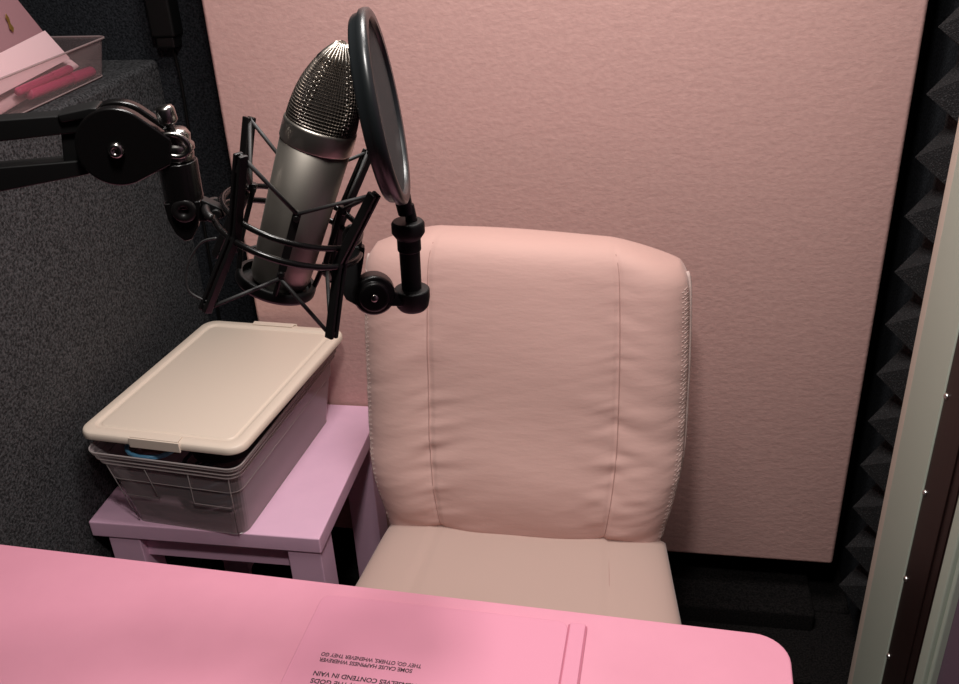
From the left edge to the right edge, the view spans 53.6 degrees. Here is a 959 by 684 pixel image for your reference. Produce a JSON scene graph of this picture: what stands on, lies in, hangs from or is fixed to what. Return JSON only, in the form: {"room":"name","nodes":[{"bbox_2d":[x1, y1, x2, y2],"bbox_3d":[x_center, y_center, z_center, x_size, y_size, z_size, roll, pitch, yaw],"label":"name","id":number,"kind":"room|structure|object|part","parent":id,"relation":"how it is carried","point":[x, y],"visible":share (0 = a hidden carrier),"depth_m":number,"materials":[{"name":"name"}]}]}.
{"room":"studio","nodes":[
{"label":"studio","id":0,"kind":"room"},
{"bbox_2d":[18,0,935,562],"bbox_3d":[0.093,-0.538,1.833,2.260,2.350,0.050,2,29,9],"label":"wall","id":1,"kind":"structure","parent":0,"point":[124,24],"depth_m":1.93,"materials":[{"name":"carpet"}]},
{"bbox_2d":[0,60,217,569],"bbox_3d":[-1.020,0.559,1.126,0.382,1.197,2.580,2,29,9],"label":"wall","id":2,"kind":"structure","parent":1,"relation":"attached to","point":[94,294],"depth_m":1.68,"materials":[{"name":"fabric"}]},
{"bbox_2d":[0,35,104,112],"bbox_3d":[-0.831,-0.421,1.582,0.200,0.072,0.520,2,29,9],"label":"tray","id":3,"kind":"object","parent":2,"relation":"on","point":[102,37],"visible":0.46,"depth_m":1.64,"materials":[{"name":"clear plastic"}]},
{"bbox_2d":[0,0,68,94],"bbox_3d":[-0.787,-0.492,1.530,0.032,0.173,0.356,2,29,9],"label":"folded card","id":4,"kind":"object","parent":3,"relation":"in","point":[23,44],"visible":1,"depth_m":1.60,"materials":[{"name":"pink"}]},
{"bbox_2d":[0,59,78,113],"bbox_3d":[-0.771,-0.444,1.643,0.023,0.040,0.272,2,29,9],"label":"notebook","id":5,"kind":"object","parent":3,"relation":"in","point":[9,99],"visible":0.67,"depth_m":1.59,"materials":[{"name":"pink paper"}]},
{"bbox_2d":[24,66,95,99],"bbox_3d":[-0.739,-0.460,1.683,0.021,0.027,0.205,2,29,9],"label":"marker pen","id":6,"kind":"object","parent":3,"relation":"in","point":[75,77],"visible":0.98,"depth_m":1.67,"materials":[{"name":"pink plastic"}]},
{"bbox_2d":[14,65,73,95],"bbox_3d":[-0.748,-0.452,1.637,0.016,0.016,0.165,2,29,9],"label":"marker pen","id":7,"kind":"object","parent":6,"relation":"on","point":[61,72],"visible":1,"depth_m":1.63,"materials":[{"name":"pink plastic"}]},
{"bbox_2d":[144,0,220,320],"bbox_3d":[-0.609,-0.477,1.943,0.052,1.300,0.044,2,29,9],"label":"cable","id":8,"kind":"object","parent":1,"relation":"attached to","point":[164,18],"visible":0.69,"depth_m":1.85,"materials":[{"name":"black plastic"}]},
{"bbox_3d":[-0.604,-0.257,2.082,0.033,0.780,0.014,13,32,27],"label":"cord","id":9,"kind":"part","parent":8,"relation":"part of","materials":[{"name":"black plastic"}]},
{"bbox_2d":[215,527,849,630],"bbox_3d":[0.107,0.533,2.260,1.465,0.060,0.230,2,29,9],"label":"baseboard","id":10,"kind":"structure","parent":1,"relation":"attached to","point":[735,590],"depth_m":2.14,"materials":[{"name":"black carpet"}]},
{"bbox_2d":[202,0,928,562],"bbox_3d":[0.125,-0.519,1.710,1.218,2.130,0.170,2,29,9],"label":"acoustic panel","id":11,"kind":"object","parent":1,"relation":"attached to","point":[757,145],"visible":0.55,"depth_m":1.70,"materials":[{"name":"pink fabric"}]},
{"bbox_2d":[681,612,855,683],"bbox_3d":[0.106,0.589,2.207,1.485,0.012,0.375,2,29,9],"label":"floor","id":12,"kind":"structure","parent":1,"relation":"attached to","point":[823,654],"depth_m":2.03,"materials":[{"name":"black carpet"}]},
{"bbox_2d":[838,0,958,637],"bbox_3d":[0.790,-0.396,1.503,0.060,2.350,0.430,2,29,9],"label":"wall","id":13,"kind":"structure","parent":0,"point":[942,53],"depth_m":1.80,"materials":[{"name":"carpet"}]},
{"bbox_2d":[839,343,911,610],"bbox_3d":[0.757,0.281,1.831,0.060,0.605,0.101,2,29,9],"label":"tile","id":14,"kind":"structure","parent":13,"relation":"attached to","point":[894,374],"depth_m":1.80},
{"bbox_2d":[847,120,958,683],"bbox_3d":[0.719,-0.264,1.268,0.100,2.350,0.148,2,29,9],"label":"trim","id":15,"kind":"structure","parent":13,"relation":"attached to","point":[940,332],"depth_m":1.50,"materials":[{"name":"grey paint"}]},
{"bbox_2d":[881,334,958,683],"bbox_3d":[0.700,-0.196,1.145,0.112,2.350,0.136,2,29,9],"label":"trim","id":16,"kind":"structure","parent":13,"relation":"attached to","point":[940,493],"depth_m":1.42,"materials":[{"name":"black"}]},
{"bbox_2d":[885,7,958,353],"bbox_3d":[0.730,-0.251,1.542,0.060,0.605,0.101,2,29,9],"label":"tile","id":17,"kind":"structure","parent":13,"relation":"attached to","point":[936,156],"depth_m":1.54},
{"bbox_3d":[-0.066,1.143,1.269,2.360,0.050,2.680,2,29,9],"label":"floor","id":18,"kind":"structure","parent":0,"visible":0},
{"bbox_2d":[89,404,387,583],"bbox_3d":[-0.450,0.452,2.001,0.440,0.500,0.432,2,29,9],"label":"side table","id":19,"kind":"object","parent":18,"relation":"on","point":[294,528],"visible":0.48,"depth_m":1.76,"materials":[{"name":"paint"}]},
{"bbox_3d":[-0.636,0.548,1.878,0.062,0.466,0.062,2,29,9],"label":"leg","id":20,"kind":"part","parent":19,"relation":"part of","materials":[{"name":"paint"}]},
{"bbox_2d":[88,346,337,533],"bbox_3d":[-0.475,0.166,1.823,0.291,0.174,0.461,5,29,14],"label":"tub","id":21,"kind":"object","parent":19,"relation":"on","point":[268,464],"visible":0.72,"depth_m":1.74,"materials":[{"name":"grey plastic"}]},
{"bbox_2d":[124,444,173,459],"bbox_3d":[-0.569,0.176,1.660,0.098,0.016,0.099,2,29,9],"label":"coiled cable","id":22,"kind":"object","parent":21,"relation":"in","point":[165,454],"visible":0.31,"depth_m":1.62,"materials":[{"name":"blue plastic"}]},
{"bbox_2d":[141,448,176,453],"bbox_3d":[-0.561,0.183,1.671,0.075,0.019,0.035,2,29,9],"label":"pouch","id":23,"kind":"object","parent":21,"relation":"in","point":[144,450],"visible":0.19,"depth_m":1.66,"materials":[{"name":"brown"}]},
{"bbox_2d":[176,451,245,505],"bbox_3d":[-0.479,0.238,1.754,0.146,0.067,0.181,2,29,9],"label":"coiled cable","id":24,"kind":"object","parent":21,"relation":"in","point":[223,483],"visible":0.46,"depth_m":1.70,"materials":[{"name":"grey plastic"}]},
{"bbox_2d":[82,321,342,455],"bbox_3d":[-0.481,0.070,1.774,0.320,0.029,0.446,6,30,15],"label":"lid","id":25,"kind":"object","parent":21,"relation":"on","point":[219,389],"visible":0.9,"depth_m":1.73,"materials":[{"name":"beige plastic"}]},
{"bbox_2d":[192,385,303,463],"bbox_3d":[-0.441,0.123,1.812,0.163,0.077,0.309,2,29,9],"label":"cloth bag","id":26,"kind":"object","parent":21,"relation":"in","point":[201,457],"visible":0.06,"depth_m":1.69,"materials":[{"name":"black"}]},
{"bbox_3d":[-0.577,0.374,2.192,0.062,0.466,0.062,2,29,9],"label":"leg","id":27,"kind":"part","parent":19,"relation":"part of","materials":[{"name":"paint"}]},
{"bbox_3d":[-0.296,0.561,1.821,0.062,0.466,0.062,2,29,9],"label":"leg","id":28,"kind":"part","parent":19,"relation":"part of","materials":[{"name":"paint"}]},
{"bbox_3d":[-0.249,0.387,2.138,0.062,0.466,0.062,2,29,9],"label":"leg","id":29,"kind":"part","parent":19,"relation":"part of","materials":[{"name":"paint"}]},
{"bbox_2d":[0,545,792,683],"bbox_3d":[-0.243,0.779,1.127,1.135,0.740,0.621,4,29,12],"label":"desk","id":30,"kind":"object","parent":18,"relation":"on","point":[66,618],"visible":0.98,"depth_m":1.15,"materials":[{"name":"pink laminate"}]},
{"bbox_2d":[0,98,203,240],"bbox_3d":[-0.432,0.185,0.732,0.530,0.697,0.073,-5,29,-4],"label":"boom arm","id":31,"kind":"object","parent":30,"relation":"attached to","point":[117,141],"visible":1,"depth_m":0.61,"materials":[{"name":"black plastic"}]},
{"bbox_3d":[-0.227,-0.126,0.607,0.059,0.050,0.009,-6,29,-6],"label":"plate","id":32,"kind":"part","parent":31,"relation":"part of","materials":[{"name":"black metal"}]},
{"bbox_3d":[-0.229,-0.134,0.622,0.059,0.050,0.009,-6,29,-6],"label":"plate","id":33,"kind":"part","parent":31,"relation":"part of","materials":[{"name":"black metal"}]},
{"bbox_2d":[184,116,380,339],"bbox_3d":[-0.131,-0.080,0.658,0.133,0.138,0.107,-4,28,-2],"label":"mount","id":34,"kind":"object","parent":31,"relation":"attached to","point":[334,265],"visible":0.85,"depth_m":0.64,"materials":[{"name":"black metal"}]},
{"bbox_3d":[-0.181,-0.047,0.622,0.026,0.045,0.005,-3,28,-1],"label":"loose cord","id":35,"kind":"part","parent":34,"relation":"part of","materials":[{"name":"black plastic"}]},
{"bbox_3d":[-0.151,-0.111,0.613,0.003,0.035,0.045,-8,29,-9],"label":"elastic cord","id":36,"kind":"part","parent":34,"relation":"part of","materials":[{"name":"black plastic"}]},
{"bbox_3d":[-0.159,-0.032,0.637,0.052,0.015,0.003,-12,30,-16],"label":"elastic cord","id":37,"kind":"part","parent":34,"relation":"part of","materials":[{"name":"black plastic"}]},
{"bbox_3d":[-0.157,-0.131,0.650,0.003,0.035,0.043,-5,29,-4],"label":"elastic cord","id":38,"kind":"part","parent":34,"relation":"part of","materials":[{"name":"black plastic"}]},
{"bbox_3d":[-0.144,-0.135,0.668,0.032,0.046,0.003,2,29,9],"label":"elastic cord","id":39,"kind":"part","parent":34,"relation":"part of","materials":[{"name":"black plastic"}]},
{"bbox_3d":[-0.133,-0.099,0.604,0.032,0.047,0.003,-17,32,-25],"label":"elastic cord","id":40,"kind":"part","parent":34,"relation":"part of","materials":[{"name":"black plastic"}]},
{"bbox_2d":[235,259,315,305],"bbox_3d":[-0.145,-0.043,0.676,0.055,0.028,0.057,2,29,9],"label":"cup","id":41,"kind":"object","parent":34,"relation":"on","point":[244,278],"depth_m":0.65,"materials":[{"name":"black plastic"}]},
{"bbox_3d":[-0.118,-0.023,0.648,0.033,0.044,0.003,2,29,9],"label":"elastic cord","id":42,"kind":"part","parent":34,"relation":"part of","materials":[{"name":"black plastic"}]},
{"bbox_2d":[252,40,358,292],"bbox_3d":[-0.119,-0.115,0.642,0.089,0.170,0.050,-2,28,2],"label":"microphone","id":43,"kind":"object","parent":34,"relation":"attached to","point":[320,122],"visible":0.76,"depth_m":0.62,"materials":[{"name":"grey metal"}]},
{"bbox_2d":[285,40,358,138],"bbox_3d":[-0.102,-0.163,0.616,0.052,0.062,0.048,2,29,9],"label":"grille","id":44,"kind":"object","parent":43,"relation":"attached to","point":[322,104],"depth_m":0.60,"materials":[{"name":"grey metal"}]},
{"bbox_3d":[-0.106,-0.028,0.667,0.003,0.034,0.043,-5,29,-5],"label":"elastic cord","id":45,"kind":"part","parent":34,"relation":"part of","materials":[{"name":"black plastic"}]},
{"bbox_3d":[-0.094,-0.089,0.616,0.052,0.015,0.003,-1,29,4],"label":"elastic cord","id":46,"kind":"part","parent":34,"relation":"part of","materials":[{"name":"black plastic"}]},
{"bbox_3d":[-0.087,-0.115,0.671,0.003,0.029,0.048,7,30,17],"label":"elastic cord","id":47,"kind":"part","parent":34,"relation":"part of","materials":[{"name":"black plastic"}]},
{"bbox_3d":[-0.104,-0.126,0.680,0.052,0.016,0.003,-12,30,-16],"label":"elastic cord","id":48,"kind":"part","parent":34,"relation":"part of","materials":[{"name":"black plastic"}]},
{"bbox_3d":[-0.081,-0.093,0.634,0.003,0.026,0.049,-20,33,-28],"label":"elastic cord","id":49,"kind":"part","parent":34,"relation":"part of","materials":[{"name":"black plastic"}]},
{"bbox_2d":[342,7,429,314],"bbox_3d":[-0.072,-0.115,0.643,0.062,0.214,0.125,2,29,9],"label":"filter","id":50,"kind":"object","parent":34,"relation":"attached to","point":[375,91],"visible":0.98,"depth_m":0.65,"materials":[{"name":"black"}]},
{"bbox_3d":[-0.086,-0.048,0.678,0.029,0.046,0.022,2,29,9],"label":"arm","id":51,"kind":"part","parent":50,"relation":"part of","materials":[{"name":"black plastic"}]},
{"bbox_3d":[-0.076,-0.034,0.682,0.030,0.031,0.022,-6,29,-6],"label":"clamp knob","id":52,"kind":"part","parent":50,"relation":"part of","materials":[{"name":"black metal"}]},
{"bbox_3d":[-0.064,-0.152,0.620,0.028,0.126,0.127,-3,28,0],"label":"hoop frame","id":53,"kind":"part","parent":50,"relation":"part of","materials":[{"name":"black plastic"}]},
{"bbox_3d":[-0.049,-0.059,0.680,0.024,0.060,0.024,2,29,9],"label":"stem","id":54,"kind":"part","parent":50,"relation":"part of","materials":[{"name":"black plastic"}]},
{"bbox_2d":[395,282,429,313],"bbox_3d":[-0.049,-0.032,0.694,0.026,0.018,0.026,2,29,9],"label":"socket","id":55,"kind":"object","parent":50,"relation":"attached to","point":[410,297],"depth_m":0.68,"materials":[{"name":"black plastic"}]},
{"bbox_2d":[280,595,586,683],"bbox_3d":[-0.058,0.384,1.056,0.340,0.006,0.252,2,29,9],"label":"book","id":56,"kind":"object","parent":30,"relation":"on","point":[346,640],"visible":1,"depth_m":1.10,"materials":[{"name":"pink paper"}]},
{"bbox_2d":[356,225,691,624],"bbox_3d":[0.053,0.391,1.540,0.573,0.998,0.648,2,29,9],"label":"office chair","id":57,"kind":"object","parent":18,"relation":"on","point":[528,425],"visible":0.86,"depth_m":1.57,"materials":[{"name":"pink leather"},{"name":"beige leather"}]},
{"bbox_3d":[0.042,0.461,1.489,0.572,0.081,0.490,2,29,9],"label":"seat","id":58,"kind":"part","parent":57,"relation":"part of","materials":[{"name":"beige leather"}]},
{"bbox_2d":[913,498,958,683],"bbox_3d":[0.681,-0.154,1.068,0.100,2.350,0.043,2,29,9],"label":"trim","id":59,"kind":"structure","parent":18,"relation":"on","point":[946,597],"depth_m":1.36,"materials":[{"name":"grey paint"}]},
{"bbox_2d":[936,599,958,683],"bbox_3d":[0.536,0.295,0.256,0.084,2.350,1.835,2,29,9],"label":"door","id":60,"kind":"structure","parent":59,"relation":"attached to","point":[949,670],"depth_m":1.34,"materials":[{"name":"purple"}]}
]}

